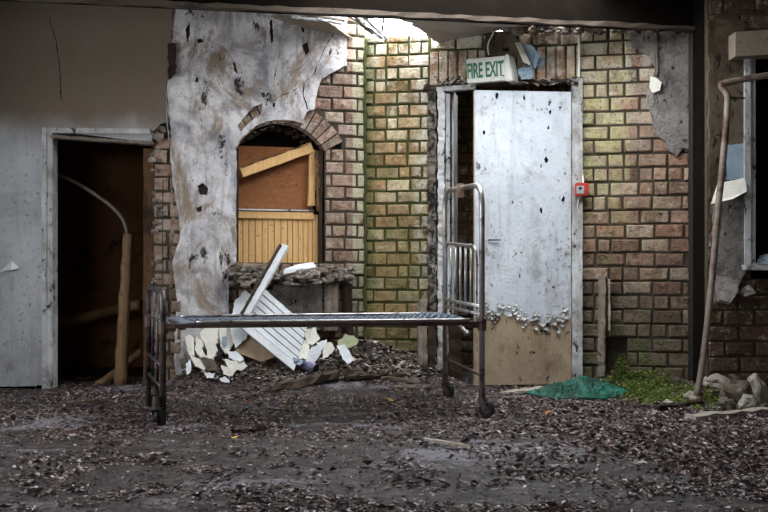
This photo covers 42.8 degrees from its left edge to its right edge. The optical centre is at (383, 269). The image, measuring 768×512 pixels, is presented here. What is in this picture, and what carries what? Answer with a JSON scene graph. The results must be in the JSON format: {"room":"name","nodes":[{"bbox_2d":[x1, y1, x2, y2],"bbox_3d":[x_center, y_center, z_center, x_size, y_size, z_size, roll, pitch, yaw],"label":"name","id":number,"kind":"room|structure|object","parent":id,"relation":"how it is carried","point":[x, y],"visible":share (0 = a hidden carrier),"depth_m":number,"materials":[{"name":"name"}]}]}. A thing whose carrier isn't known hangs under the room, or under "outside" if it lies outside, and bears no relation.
{"room":"hospital room","nodes":[
{"label":"hospital room","id":0,"kind":"room"},
{"bbox_2d":[0,1,176,388],"bbox_3d":[-2.440,-0.521,7.066,1.921,2.843,0.149,0,0,0],"label":"wall","id":1,"kind":"structure","parent":0,"point":[114,64],"depth_m":7.00,"materials":[{"name":"paint"}]},
{"bbox_2d":[0,261,18,271],"bbox_3d":[-2.671,-0.025,6.975,0.144,0.082,0.055,0,0,0],"label":"flap","id":2,"kind":"object","parent":1,"relation":"attached to","point":[11,266],"visible":1,"depth_m":6.98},
{"bbox_2d":[0,150,41,386],"bbox_3d":[-2.615,-0.012,6.991,0.350,1.692,0.014,0,0,0],"label":"paint blisters","id":3,"kind":"object","parent":1,"relation":"attached to","point":[36,159],"visible":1,"depth_m":6.99,"materials":[{"name":"paint"}]},
{"bbox_2d":[42,127,151,388],"bbox_3d":[-2.046,-0.050,7.037,0.779,1.929,0.125,0,0,0],"label":"trim","id":4,"kind":"structure","parent":1,"relation":"attached to","point":[49,145],"depth_m":6.99,"materials":[{"name":"paint"}]},
{"bbox_2d":[50,135,154,145],"bbox_3d":[-2.009,-0.929,7.030,0.737,0.071,0.106,0,0,0],"label":"board","id":5,"kind":"object","parent":1,"relation":"attached to","point":[57,137],"visible":1,"depth_m":6.98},
{"bbox_2d":[143,148,152,381],"bbox_3d":[-1.687,-0.006,7.137,0.137,1.766,0.114,0,0,0],"label":"trim","id":6,"kind":"structure","parent":1,"relation":"attached to","point":[148,175],"depth_m":7.13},
{"bbox_2d":[148,125,166,372],"bbox_3d":[-1.625,-0.155,7.017,0.133,1.789,0.132,0,0,0],"label":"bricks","id":7,"kind":"structure","parent":1,"relation":"attached to","point":[158,136],"depth_m":7.00},
{"bbox_2d":[162,180,163,287],"bbox_3d":[-1.571,-0.036,6.970,0.015,1.214,0.008,0,0,0],"label":"wire","id":8,"kind":"object","parent":1,"relation":"attached to","point":[163,180],"visible":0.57,"depth_m":6.97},
{"bbox_2d":[58,135,152,366],"bbox_3d":[-2.450,-0.550,8.065,1.900,3.000,1.870,0,0,0],"label":"wall","id":9,"kind":"structure","parent":0,"point":[90,233],"depth_m":8.60,"materials":[{"name":"brown paint"}]},
{"bbox_2d":[153,124,180,380],"bbox_3d":[-1.553,-0.575,7.323,0.208,2.950,0.614,0,0,0],"label":"wall pier","id":10,"kind":"object","parent":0,"point":[163,162],"visible":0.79,"depth_m":7.04,"materials":[{"name":"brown brick"}]},
{"bbox_2d":[167,9,365,377],"bbox_3d":[-0.875,-0.553,7.323,1.490,3.007,0.230,0,0,-16],"label":"wall","id":11,"kind":"structure","parent":0,"point":[205,115],"depth_m":7.17,"materials":[{"name":"paint"}]},
{"bbox_2d":[239,126,311,144],"bbox_3d":[-0.824,-1.007,7.368,0.580,0.159,0.074,0,0,-16],"label":"arch frame","id":12,"kind":"object","parent":11,"relation":"attached to","point":[278,129],"visible":0.97,"depth_m":7.37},
{"bbox_2d":[237,124,322,262],"bbox_3d":[-0.799,-0.549,7.402,0.700,1.129,0.240,0,0,-16],"label":"window","id":13,"kind":"structure","parent":11,"relation":"in","point":[265,139],"depth_m":7.39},
{"bbox_2d":[237,146,312,211],"bbox_3d":[-0.831,-0.675,7.414,0.591,0.510,0.020,0,0,-16],"label":"plywood sheet","id":14,"kind":"object","parent":13,"relation":"attached to","point":[284,185],"visible":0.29,"depth_m":7.40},
{"bbox_2d":[239,209,317,262],"bbox_3d":[-0.805,-0.227,7.367,0.622,0.454,0.065,0,0,-16],"label":"panel","id":15,"kind":"object","parent":13,"relation":"attached to","point":[297,229],"visible":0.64,"depth_m":7.36,"materials":[{"name":"yellow wood"}]},
{"bbox_2d":[224,263,356,287],"bbox_3d":[-0.688,0.042,7.248,0.988,0.192,0.283,0,0,-17],"label":"window sill","id":16,"kind":"structure","parent":11,"relation":"attached to","point":[320,275],"depth_m":7.17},
{"bbox_2d":[233,262,244,278],"bbox_3d":[-1.052,0.001,7.056,0.087,0.125,0.088,0,0,-31],"label":"brick","id":17,"kind":"object","parent":16,"relation":"on","point":[237,267],"visible":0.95,"depth_m":7.03,"materials":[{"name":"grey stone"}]},
{"bbox_2d":[283,262,315,275],"bbox_3d":[-0.628,-0.008,7.193,0.265,0.102,0.061,0,0,-30],"label":"board","id":18,"kind":"object","parent":16,"relation":"on","point":[311,265],"visible":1,"depth_m":7.17,"materials":[{"name":"paint"}]},
{"bbox_2d":[271,15,351,37],"bbox_3d":[-0.526,-1.790,7.183,0.372,0.086,0.628,0,0,22],"label":"sheet","id":19,"kind":"object","parent":11,"relation":"attached to","point":[322,26],"visible":0.86,"depth_m":7.14,"materials":[{"name":"paint"}]},
{"bbox_2d":[292,16,316,20],"bbox_3d":[-0.556,-1.784,6.950,0.202,0.020,0.046,0,0,-30],"label":"broken lath","id":20,"kind":"object","parent":19,"relation":"attached to","point":[295,17],"visible":0.94,"depth_m":6.93,"materials":[{"name":"white paint"}]},
{"bbox_2d":[316,17,344,24],"bbox_3d":[-0.379,-1.763,6.949,0.213,0.024,0.048,0,0,-29],"label":"broken lath","id":21,"kind":"object","parent":19,"relation":"hanging from","point":[318,18],"visible":1,"depth_m":6.94,"materials":[{"name":"white paint"}]},
{"bbox_2d":[306,15,344,21],"bbox_3d":[-0.502,-1.792,6.899,0.491,0.037,0.034,0,0,-24],"label":"broken lath","id":22,"kind":"object","parent":21,"relation":"on","point":[323,17],"visible":0.5,"depth_m":6.94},
{"bbox_2d":[324,282,338,330],"bbox_3d":[-0.391,0.271,7.335,0.108,0.372,0.106,0,0,4],"label":"post","id":23,"kind":"object","parent":11,"relation":"attached to","point":[331,297],"visible":0.7,"depth_m":7.30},
{"bbox_2d":[341,283,353,335],"bbox_3d":[-0.275,0.298,7.366,0.088,0.398,0.070,0,0,41],"label":"post","id":24,"kind":"object","parent":11,"relation":"attached to","point":[346,289],"visible":0.69,"depth_m":7.35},
{"bbox_2d":[0,342,767,511],"bbox_3d":[0.000,0.688,3.550,6.600,0.359,12.100,0,0,0],"label":"floor","id":25,"kind":"structure","parent":0,"point":[65,374],"depth_m":4.50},
{"bbox_2d":[58,299,142,328],"bbox_3d":[-2.286,0.356,7.853,0.816,0.255,0.098,0,0,21],"label":"pole","id":26,"kind":"object","parent":25,"relation":"on","point":[82,317],"visible":0.87,"depth_m":7.83,"materials":[{"name":"brown wood"}]},
{"bbox_2d":[69,395,141,405],"bbox_3d":[-1.766,0.825,6.226,0.037,0.023,0.516,0,0,41],"label":"strip","id":27,"kind":"object","parent":25,"relation":"on","point":[136,396],"visible":0.99,"depth_m":6.19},
{"bbox_2d":[94,348,142,384],"bbox_3d":[-1.995,0.748,7.423,0.080,0.284,0.453,0,0,35],"label":"pole","id":28,"kind":"object","parent":25,"relation":"on","point":[108,378],"visible":0.57,"depth_m":7.45,"materials":[{"name":"brown wood"}]},
{"bbox_2d":[114,233,133,385],"bbox_3d":[-1.920,0.294,7.237,0.102,1.133,0.168,0,0,27],"label":"pole","id":29,"kind":"object","parent":25,"relation":"on","point":[122,344],"visible":0.98,"depth_m":7.21,"materials":[{"name":"brown wood"}]},
{"bbox_2d":[58,172,128,233],"bbox_3d":[-2.220,-0.513,7.332,0.671,0.529,0.062,0,0,6],"label":"hose","id":30,"kind":"object","parent":29,"relation":"on","point":[67,178],"visible":0.96,"depth_m":7.33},
{"bbox_2d":[230,425,268,433],"bbox_3d":[-0.700,0.835,5.126,0.211,0.036,0.038,0,0,-23],"label":"stick","id":31,"kind":"object","parent":25,"relation":"on","point":[260,428],"visible":0.98,"depth_m":5.13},
{"bbox_2d":[268,369,339,391],"bbox_3d":[-0.552,0.772,6.809,0.513,0.139,0.106,0,0,-22],"label":"strip","id":32,"kind":"object","parent":25,"relation":"on","point":[304,381],"visible":0.99,"depth_m":6.78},
{"bbox_2d":[175,339,447,382],"bbox_3d":[-0.395,0.653,7.135,2.148,0.275,0.622,0,0,-22],"label":"rubble","id":33,"kind":"object","parent":25,"relation":"on","point":[376,366],"depth_m":7.07,"materials":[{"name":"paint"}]},
{"bbox_2d":[179,357,186,368],"bbox_3d":[-1.433,0.663,6.996,0.073,0.088,0.047,0,0,0],"label":"brick piece","id":34,"kind":"object","parent":33,"relation":"on","point":[183,361],"visible":1,"depth_m":6.99,"materials":[{"name":"brick"}]},
{"bbox_2d":[186,359,190,374],"bbox_3d":[-1.387,0.687,6.958,0.041,0.120,0.060,0,0,-13],"label":"fragment","id":35,"kind":"object","parent":33,"relation":"on","point":[188,364],"visible":1,"depth_m":6.95,"materials":[{"name":"white paint"}]},
{"bbox_2d":[185,334,194,356],"bbox_3d":[-1.391,0.543,7.030,0.075,0.164,0.051,0,0,0],"label":"fragment","id":36,"kind":"object","parent":33,"relation":"on","point":[190,339],"visible":1,"depth_m":7.02,"materials":[{"name":"beige paint"}]},
{"bbox_2d":[190,356,205,369],"bbox_3d":[-1.324,0.662,6.979,0.122,0.105,0.045,0,0,0],"label":"fragment","id":37,"kind":"object","parent":33,"relation":"on","point":[197,362],"visible":1,"depth_m":6.97,"materials":[{"name":"beige paint"}]},
{"bbox_2d":[195,336,206,357],"bbox_3d":[-1.311,0.554,7.024,0.137,0.154,0.063,0,0,39],"label":"fragment","id":38,"kind":"object","parent":33,"relation":"on","point":[199,346],"visible":1,"depth_m":7.02,"materials":[{"name":"beige paint"}]},
{"bbox_2d":[200,328,218,343],"bbox_3d":[-1.270,0.468,7.066,0.162,0.130,0.061,0,0,0],"label":"fragment","id":39,"kind":"object","parent":33,"relation":"on","point":[206,334],"visible":0.82,"depth_m":7.06,"materials":[{"name":"beige paint"}]},
{"bbox_2d":[201,359,218,370],"bbox_3d":[-1.240,0.675,6.978,0.130,0.092,0.041,0,0,-10],"label":"brick piece","id":40,"kind":"object","parent":33,"relation":"on","point":[210,365],"visible":1,"depth_m":6.97,"materials":[{"name":"brick"}]},
{"bbox_2d":[205,338,217,359],"bbox_3d":[-1.235,0.566,7.010,0.101,0.158,0.067,0,0,0],"label":"fragment","id":41,"kind":"object","parent":33,"relation":"on","point":[211,347],"visible":1,"depth_m":7.00,"materials":[{"name":"beige paint"}]},
{"bbox_2d":[219,328,232,353],"bbox_3d":[-1.132,0.509,7.055,0.109,0.196,0.079,0,0,-14],"label":"fragment","id":42,"kind":"object","parent":33,"relation":"on","point":[225,336],"visible":0.92,"depth_m":7.05,"materials":[{"name":"beige paint"}]},
{"bbox_2d":[221,365,236,376],"bbox_3d":[-1.096,0.714,6.926,0.114,0.082,0.030,0,0,7],"label":"fragment","id":43,"kind":"object","parent":33,"relation":"on","point":[228,371],"visible":1,"depth_m":6.92,"materials":[{"name":"beige paint"}]},
{"bbox_2d":[223,359,246,370],"bbox_3d":[-1.056,0.674,6.958,0.173,0.089,0.031,0,0,-14],"label":"fragment","id":44,"kind":"object","parent":33,"relation":"on","point":[237,365],"visible":1,"depth_m":6.95,"materials":[{"name":"beige paint"}]},
{"bbox_2d":[227,351,243,361],"bbox_3d":[-1.064,0.617,6.984,0.140,0.082,0.046,0,0,22],"label":"fragment","id":45,"kind":"object","parent":33,"relation":"on","point":[234,355],"visible":1,"depth_m":6.97,"materials":[{"name":"white paint"}]},
{"bbox_2d":[229,290,250,347],"bbox_3d":[-1.027,0.353,7.107,0.140,0.416,0.222,0,0,32],"label":"fragment","id":46,"kind":"object","parent":45,"relation":"on","point":[238,335],"visible":0.57,"depth_m":7.06,"materials":[{"name":"white paint"}]},
{"bbox_2d":[235,336,274,361],"bbox_3d":[-0.919,0.557,7.049,0.317,0.209,0.086,0,0,0],"label":"plywood offcut","id":47,"kind":"object","parent":33,"relation":"on","point":[250,348],"visible":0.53,"depth_m":7.04,"materials":[{"name":"brown wood"}]},
{"bbox_2d":[241,290,306,370],"bbox_3d":[-0.793,0.425,7.036,0.472,0.600,0.166,0,0,8],"label":"slatted panel","id":48,"kind":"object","parent":33,"relation":"on","point":[285,343],"depth_m":7.01,"materials":[{"name":"white paint"}]},
{"bbox_2d":[240,244,288,313],"bbox_3d":[-0.867,0.095,7.006,0.380,0.573,0.062,0,0,-16],"label":"board","id":49,"kind":"object","parent":48,"relation":"on","point":[273,264],"visible":0.88,"depth_m":7.00,"materials":[{"name":"white paint"}]},
{"bbox_2d":[293,357,303,365],"bbox_3d":[-0.612,0.649,6.955,0.078,0.061,0.037,0,0,10],"label":"fragment","id":50,"kind":"object","parent":33,"relation":"on","point":[298,362],"visible":1,"depth_m":6.94,"materials":[{"name":"blue paint"}]},
{"bbox_2d":[298,339,309,359],"bbox_3d":[-0.583,0.565,7.031,0.101,0.161,0.088,0,0,0],"label":"fragment","id":51,"kind":"object","parent":33,"relation":"on","point":[304,349],"visible":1,"depth_m":7.02,"materials":[{"name":"beige paint"}]},
{"bbox_2d":[304,327,319,345],"bbox_3d":[-0.522,0.479,7.072,0.121,0.132,0.048,0,0,-17],"label":"fragment","id":52,"kind":"object","parent":51,"relation":"on","point":[311,336],"visible":1,"depth_m":7.06,"materials":[{"name":"beige paint"}]},
{"bbox_2d":[300,360,318,372],"bbox_3d":[-0.541,0.686,6.995,0.157,0.094,0.068,0,0,33],"label":"spray can","id":53,"kind":"object","parent":33,"relation":"on","point":[310,366],"visible":0.94,"depth_m":6.96,"materials":[{"name":"purple metal"}]},
{"bbox_2d":[305,344,323,362],"bbox_3d":[-0.494,0.609,6.998,0.136,0.153,0.045,0,0,0],"label":"fragment","id":54,"kind":"object","parent":33,"relation":"on","point":[313,354],"visible":1,"depth_m":6.99,"materials":[{"name":"white paint"}]},
{"bbox_2d":[322,342,334,358],"bbox_3d":[-0.395,0.574,6.992,0.090,0.125,0.049,0,0,0],"label":"fragment","id":55,"kind":"object","parent":33,"relation":"on","point":[329,348],"visible":1,"depth_m":6.99,"materials":[{"name":"beige paint"}]},
{"bbox_2d":[337,344,354,363],"bbox_3d":[-0.273,0.600,6.976,0.148,0.142,0.051,0,0,29],"label":"fragment","id":56,"kind":"object","parent":33,"relation":"on","point":[345,353],"visible":1,"depth_m":6.97,"materials":[{"name":"white paint"}]},
{"bbox_2d":[337,334,358,348],"bbox_3d":[-0.258,0.518,7.050,0.160,0.124,0.047,0,0,11],"label":"fragment","id":57,"kind":"object","parent":33,"relation":"on","point":[349,341],"visible":0.93,"depth_m":7.04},
{"bbox_2d":[144,183,494,424],"bbox_3d":[-0.430,0.155,5.888,1.989,1.390,0.946,0,0,-12],"label":"hospital bed","id":58,"kind":"object","parent":25,"relation":"on","point":[164,324],"visible":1,"depth_m":5.71,"materials":[{"name":"grey metal"}]},
{"bbox_2d":[344,374,405,379],"bbox_3d":[-0.062,0.759,6.975,0.459,0.035,0.047,0,0,-19],"label":"strip","id":59,"kind":"object","parent":25,"relation":"on","point":[380,375],"visible":1,"depth_m":6.95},
{"bbox_2d":[336,369,419,382],"bbox_3d":[-0.046,0.758,6.990,0.613,0.098,0.038,0,0,2],"label":"strip","id":60,"kind":"object","parent":25,"relation":"on","point":[356,373],"visible":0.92,"depth_m":6.97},
{"bbox_2d":[0,346,767,511],"bbox_3d":[-0.090,0.711,5.521,5.819,0.314,4.487,0,0,0],"label":"leaf litter","id":61,"kind":"object","parent":25,"relation":"on","point":[696,491],"visible":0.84,"depth_m":4.87,"materials":[{"name":"brown plant"}]},
{"bbox_2d":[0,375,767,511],"bbox_3d":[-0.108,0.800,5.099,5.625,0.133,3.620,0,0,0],"label":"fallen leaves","id":62,"kind":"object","parent":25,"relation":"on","point":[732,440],"visible":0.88,"depth_m":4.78,"materials":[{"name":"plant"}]},
{"bbox_2d":[0,341,767,511],"bbox_3d":[-0.091,0.699,5.523,5.768,0.335,4.461,0,0,0],"label":"crumbs","id":63,"kind":"object","parent":25,"relation":"on","point":[179,499],"visible":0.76,"depth_m":4.89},
{"bbox_2d":[0,348,767,511],"bbox_3d":[-0.118,0.699,5.522,5.653,0.332,4.472,0,0,0],"label":"chips","id":64,"kind":"object","parent":25,"relation":"on","point":[14,466],"visible":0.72,"depth_m":5.26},
{"bbox_2d":[391,384,440,387],"bbox_3d":[0.227,0.812,6.875,0.378,0.026,0.028,0,0,-24],"label":"strip","id":65,"kind":"object","parent":25,"relation":"on","point":[404,385],"visible":0.98,"depth_m":6.86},
{"bbox_2d":[417,299,427,365],"bbox_3d":[0.285,0.535,7.286,0.086,0.640,0.130,0,0,0],"label":"stub","id":66,"kind":"object","parent":25,"relation":"on","point":[422,353],"visible":0.67,"depth_m":7.26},
{"bbox_2d":[428,310,435,369],"bbox_3d":[0.356,0.580,7.280,0.068,0.569,0.115,0,0,0],"label":"stub","id":67,"kind":"object","parent":25,"relation":"on","point":[431,329],"visible":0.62,"depth_m":7.26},
{"bbox_2d":[423,437,473,448],"bbox_3d":[0.304,0.828,4.697,0.024,0.022,0.329,0,0,-41],"label":"stick","id":68,"kind":"object","parent":25,"relation":"on","point":[437,441],"visible":1,"depth_m":4.68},
{"bbox_2d":[447,326,462,378],"bbox_3d":[0.527,0.619,7.260,0.113,0.473,0.100,0,0,0],"label":"stub","id":69,"kind":"object","parent":25,"relation":"on","point":[454,333],"visible":0.72,"depth_m":7.24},
{"bbox_2d":[500,386,543,394],"bbox_3d":[0.972,0.827,6.743,0.418,0.023,0.098,0,0,-41],"label":"flat board","id":70,"kind":"object","parent":25,"relation":"on","point":[521,390],"visible":0.8,"depth_m":6.67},
{"bbox_2d":[336,349,767,409],"bbox_3d":[1.199,0.717,6.562,2.842,0.279,1.185,0,0,11],"label":"moss","id":71,"kind":"object","parent":25,"relation":"on","point":[632,385],"visible":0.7,"depth_m":6.60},
{"bbox_2d":[683,390,693,399],"bbox_3d":[1.975,0.813,6.321,0.096,0.072,0.095,0,0,35],"label":"stone","id":72,"kind":"object","parent":71,"relation":"on","point":[689,394],"visible":0.74,"depth_m":6.30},
{"bbox_2d":[526,375,626,398],"bbox_3d":[1.300,0.788,6.675,0.599,0.119,0.584,0,0,-29],"label":"netting","id":73,"kind":"object","parent":25,"relation":"on","point":[581,387],"visible":0.98,"depth_m":6.57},
{"bbox_2d":[597,276,610,375],"bbox_3d":[1.578,0.400,7.028,0.090,0.716,0.126,0,0,21],"label":"post","id":74,"kind":"object","parent":25,"relation":"on","point":[602,288],"visible":1,"depth_m":7.02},
{"bbox_2d":[609,353,631,383],"bbox_3d":[1.649,0.731,6.876,0.232,0.281,0.175,0,0,0],"label":"clump","id":75,"kind":"object","parent":25,"relation":"on","point":[621,370],"visible":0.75,"depth_m":6.88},
{"bbox_2d":[647,410,660,415],"bbox_3d":[1.586,0.839,5.751,0.070,0.036,0.063,0,0,33],"label":"stone","id":76,"kind":"object","parent":25,"relation":"on","point":[654,412],"visible":0.91,"depth_m":5.73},
{"bbox_2d":[653,399,703,409],"bbox_3d":[1.811,0.831,6.034,0.449,0.035,0.065,0,0,-36],"label":"stick","id":77,"kind":"object","parent":25,"relation":"on","point":[690,402],"visible":0.9,"depth_m":6.00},
{"bbox_2d":[702,373,729,388],"bbox_3d":[2.238,0.756,6.604,0.212,0.124,0.171,0,0,-17],"label":"stone","id":78,"kind":"object","parent":25,"relation":"on","point":[716,381],"visible":0.66,"depth_m":6.55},
{"bbox_2d":[685,407,767,420],"bbox_3d":[2.092,0.835,5.729,0.823,0.043,0.103,0,0,-28],"label":"plank","id":79,"kind":"object","parent":25,"relation":"on","point":[701,416],"visible":0.87,"depth_m":5.62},
{"bbox_2d":[718,397,736,410],"bbox_3d":[2.092,0.819,5.981,0.108,0.088,0.105,0,0,0],"label":"stone","id":80,"kind":"object","parent":25,"relation":"on","point":[723,402],"visible":0.89,"depth_m":5.95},
{"bbox_2d":[692,72,767,399],"bbox_3d":[2.498,-0.242,6.444,1.095,2.282,0.271,0,0,-10],"label":"pipe","id":81,"kind":"object","parent":25,"relation":"on","point":[721,85],"visible":0.85,"depth_m":6.32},
{"bbox_2d":[719,378,752,402],"bbox_3d":[2.231,0.774,6.179,0.220,0.184,0.179,0,0,0],"label":"stone","id":82,"kind":"object","parent":25,"relation":"on","point":[734,389],"visible":0.65,"depth_m":6.14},
{"bbox_2d":[738,394,757,409],"bbox_3d":[2.214,0.814,5.970,0.125,0.117,0.113,0,0,0],"label":"stone","id":83,"kind":"object","parent":25,"relation":"on","point":[747,400],"visible":0.8,"depth_m":5.93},
{"bbox_2d":[747,373,767,403],"bbox_3d":[2.353,0.763,6.178,0.113,0.229,0.104,0,0,-26],"label":"stone","id":84,"kind":"object","parent":25,"relation":"on","point":[759,388],"visible":0.77,"depth_m":6.14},
{"bbox_2d":[435,84,570,368],"bbox_3d":[1.060,-0.400,8.100,1.880,2.700,1.000,0,0,0],"label":"wall","id":85,"kind":"structure","parent":0,"point":[465,98],"depth_m":8.35,"materials":[{"name":"brick"}]},
{"bbox_2d":[363,26,687,379],"bbox_3d":[1.042,-0.550,7.362,2.402,2.900,0.322,0,0,11],"label":"wall","id":86,"kind":"structure","parent":0,"point":[635,209],"depth_m":7.12,"materials":[{"name":"brick"}]},
{"bbox_2d":[362,40,367,339],"bbox_3d":[-0.143,-0.607,7.441,0.042,2.282,0.032,0,0,0],"label":"trim","id":87,"kind":"structure","parent":86,"relation":"attached to","point":[365,112],"depth_m":7.43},
{"bbox_2d":[427,91,437,363],"bbox_3d":[0.365,-0.241,7.351,0.083,2.204,0.092,0,0,10],"label":"trim","id":88,"kind":"structure","parent":86,"relation":"attached to","point":[432,168],"depth_m":7.32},
{"bbox_2d":[466,54,518,83],"bbox_3d":[0.789,-1.453,7.143,0.354,0.194,0.162,0,0,24],"label":"exit sign","id":89,"kind":"object","parent":86,"relation":"attached to","point":[497,69],"visible":1,"depth_m":7.09,"materials":[{"name":"white plastic"}]},
{"bbox_2d":[423,78,571,89],"bbox_3d":[0.854,-1.375,7.257,1.142,0.055,0.067,0,0,11],"label":"trim","id":90,"kind":"structure","parent":86,"relation":"attached to","point":[530,82],"depth_m":7.22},
{"bbox_2d":[434,74,578,86],"bbox_3d":[0.908,-1.389,7.215,1.081,0.134,0.106,0,0,11],"label":"debris shreds","id":91,"kind":"object","parent":90,"relation":"on","point":[458,79],"visible":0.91,"depth_m":7.23,"materials":[{"name":"paint"}]},
{"bbox_2d":[436,76,582,378],"bbox_3d":[0.945,-0.267,7.362,1.074,2.274,0.358,0,0,11],"label":"trim","id":92,"kind":"structure","parent":86,"relation":"attached to","point":[443,100],"depth_m":7.29,"materials":[{"name":"paint"}]},
{"bbox_2d":[473,90,570,384],"bbox_3d":[1.005,-0.233,7.103,0.712,2.125,0.073,0,0,-6],"label":"door","id":93,"kind":"structure","parent":86,"relation":"in","point":[522,139],"depth_m":7.09,"materials":[{"name":"white wood"}]},
{"bbox_2d":[515,42,530,65],"bbox_3d":[1.027,-1.579,7.148,0.125,0.183,0.078,0,0,-42],"label":"sheet","id":94,"kind":"object","parent":86,"relation":"attached to","point":[519,45],"visible":1,"depth_m":7.12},
{"bbox_2d":[517,64,532,79],"bbox_3d":[1.028,-1.444,7.148,0.121,0.126,0.056,0,0,-24],"label":"sheet","id":95,"kind":"object","parent":86,"relation":"attached to","point":[526,71],"visible":1,"depth_m":7.13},
{"bbox_2d":[523,44,539,68],"bbox_3d":[1.074,-1.564,7.151,0.145,0.194,0.032,0,0,35],"label":"sheet","id":96,"kind":"object","parent":86,"relation":"attached to","point":[532,54],"visible":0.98,"depth_m":7.14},
{"bbox_2d":[537,56,545,67],"bbox_3d":[1.150,-1.519,7.162,0.079,0.070,0.027,0,0,38],"label":"sheet","id":97,"kind":"object","parent":86,"relation":"attached to","point":[540,63],"visible":1,"depth_m":7.16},
{"bbox_2d":[578,34,580,76],"bbox_3d":[1.418,-1.582,7.123,0.019,0.394,0.027,0,0,23],"label":"conduit","id":98,"kind":"object","parent":86,"relation":"attached to","point":[579,53],"visible":0.79,"depth_m":7.12,"materials":[{"name":"plastic"}]},
{"bbox_2d":[575,175,588,212],"bbox_3d":[1.427,-0.576,7.072,0.102,0.338,0.069,0,0,0],"label":"fire alarm","id":99,"kind":"object","parent":86,"relation":"attached to","point":[581,189],"visible":1,"depth_m":7.05,"materials":[{"name":"red plastic"}]},
{"bbox_2d":[499,26,687,36],"bbox_3d":[1.505,-1.741,7.087,1.364,0.162,0.118,0,0,10],"label":"trim","id":100,"kind":"structure","parent":86,"relation":"attached to","point":[516,31],"depth_m":7.09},
{"bbox_2d":[649,77,661,92],"bbox_3d":[1.939,-1.324,6.998,0.086,0.117,0.032,0,0,18],"label":"plate","id":101,"kind":"object","parent":86,"relation":"attached to","point":[655,84],"visible":1,"depth_m":6.99,"materials":[{"name":"beige paint"}]},
{"bbox_2d":[654,33,657,74],"bbox_3d":[1.945,-1.545,7.015,0.031,0.306,0.035,0,0,13],"label":"batten","id":102,"kind":"object","parent":86,"relation":"attached to","point":[655,34],"visible":1,"depth_m":7.00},
{"bbox_2d":[693,0,767,386],"bbox_3d":[2.739,-0.525,6.790,1.122,2.850,0.420,0,0,0],"label":"wall","id":103,"kind":"structure","parent":0,"point":[738,337],"depth_m":6.60,"materials":[{"name":"brown brick"}]},
{"bbox_2d":[688,32,692,380],"bbox_3d":[2.188,-0.425,6.950,0.055,2.610,0.055,0,0,0],"label":"downpipe","id":104,"kind":"object","parent":103,"relation":"attached to","point":[690,34],"visible":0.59,"depth_m":6.93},
{"bbox_2d":[715,275,737,304],"bbox_3d":[2.286,0.131,6.525,0.169,0.198,0.136,0,0,0],"label":"slab","id":105,"kind":"object","parent":103,"relation":"attached to","point":[726,288],"visible":0.88,"depth_m":6.51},
{"bbox_2d":[711,178,746,203],"bbox_3d":[2.296,-0.529,6.541,0.261,0.184,0.071,0,0,-4],"label":"flap","id":106,"kind":"object","parent":103,"relation":"attached to","point":[732,189],"visible":0.82,"depth_m":6.55,"materials":[{"name":"beige paint"}]},
{"bbox_2d":[737,285,755,297],"bbox_3d":[2.425,0.141,6.560,0.136,0.087,0.050,0,0,0],"label":"slab","id":107,"kind":"object","parent":103,"relation":"attached to","point":[747,291],"visible":0.86,"depth_m":6.56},
{"bbox_2d":[729,30,767,60],"bbox_3d":[2.660,-1.512,6.530,0.687,0.209,0.140,0,0,0],"label":"box","id":108,"kind":"object","parent":103,"relation":"attached to","point":[743,45],"visible":1,"depth_m":6.46,"materials":[{"name":"paint"}]},
{"bbox_2d":[742,59,767,269],"bbox_3d":[2.770,-0.772,6.633,0.737,1.554,0.255,0,0,0],"label":"window","id":109,"kind":"structure","parent":103,"relation":"in","point":[755,92],"depth_m":6.59,"materials":[{"name":"paint"}]},
{"bbox_2d":[756,254,767,263],"bbox_3d":[2.569,-0.077,6.625,0.129,0.080,0.058,0,0,0],"label":"chip","id":110,"kind":"object","parent":109,"relation":"on","point":[763,259],"visible":0.89,"depth_m":6.62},
{"bbox_2d":[751,270,767,278],"bbox_3d":[2.864,-0.800,7.030,0.872,2.100,0.060,0,0,0],"label":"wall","id":111,"kind":"structure","parent":0,"point":[755,274],"depth_m":7.00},
{"bbox_3d":[3.400,-0.550,3.550,0.200,3.000,12.500,0,0,0],"label":"wall","id":112,"kind":"structure","parent":0,"visible":0},
{"bbox_2d":[14,0,694,31],"bbox_3d":[-0.002,-1.698,6.510,6.713,0.042,0.063,0,0,-10],"label":"trim","id":113,"kind":"structure","parent":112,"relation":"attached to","point":[144,3],"depth_m":6.46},
{"bbox_3d":[0.000,-1.980,2.911,6.649,0.140,10.822,0,0,0],"label":"ceiling","id":114,"kind":"structure","parent":0,"visible":0},
{"bbox_2d":[0,0,693,30],"bbox_3d":[0.000,-1.860,6.590,6.733,0.300,0.158,0,0,-10],"label":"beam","id":115,"kind":"structure","parent":114,"relation":"attached to","point":[658,12],"depth_m":6.69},
{"bbox_2d":[401,20,530,42],"bbox_3d":[0.646,-1.767,7.094,1.144,0.133,0.606,0,0,-9],"label":"sheet","id":116,"kind":"object","parent":115,"relation":"hanging from","point":[439,31],"visible":0.74,"depth_m":7.04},
{"bbox_3d":[-0.264,-1.764,6.752,0.387,0.029,0.322,0,0,0],"label":"broken lath","id":117,"kind":"object","parent":115,"relation":"hanging from","visible":0},
{"bbox_2d":[363,18,388,40],"bbox_3d":[-0.069,-1.745,7.050,0.031,0.075,0.542,0,0,22],"label":"broken lath","id":118,"kind":"object","parent":117,"relation":"attached to","point":[375,28],"visible":0.83,"depth_m":7.08,"materials":[{"name":"white paint"}]},
{"bbox_2d":[348,17,383,38],"bbox_3d":[-0.143,-1.741,7.000,0.040,0.087,0.485,0,0,33],"label":"broken lath","id":119,"kind":"object","parent":118,"relation":"on","point":[378,35],"visible":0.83,"depth_m":7.08,"materials":[{"name":"white paint"}]},
{"bbox_2d":[354,17,373,34],"bbox_3d":[-0.155,-1.744,6.951,0.027,0.080,0.335,0,0,24],"label":"broken lath","id":120,"kind":"object","parent":119,"relation":"on","point":[358,20],"visible":0.83,"depth_m":6.97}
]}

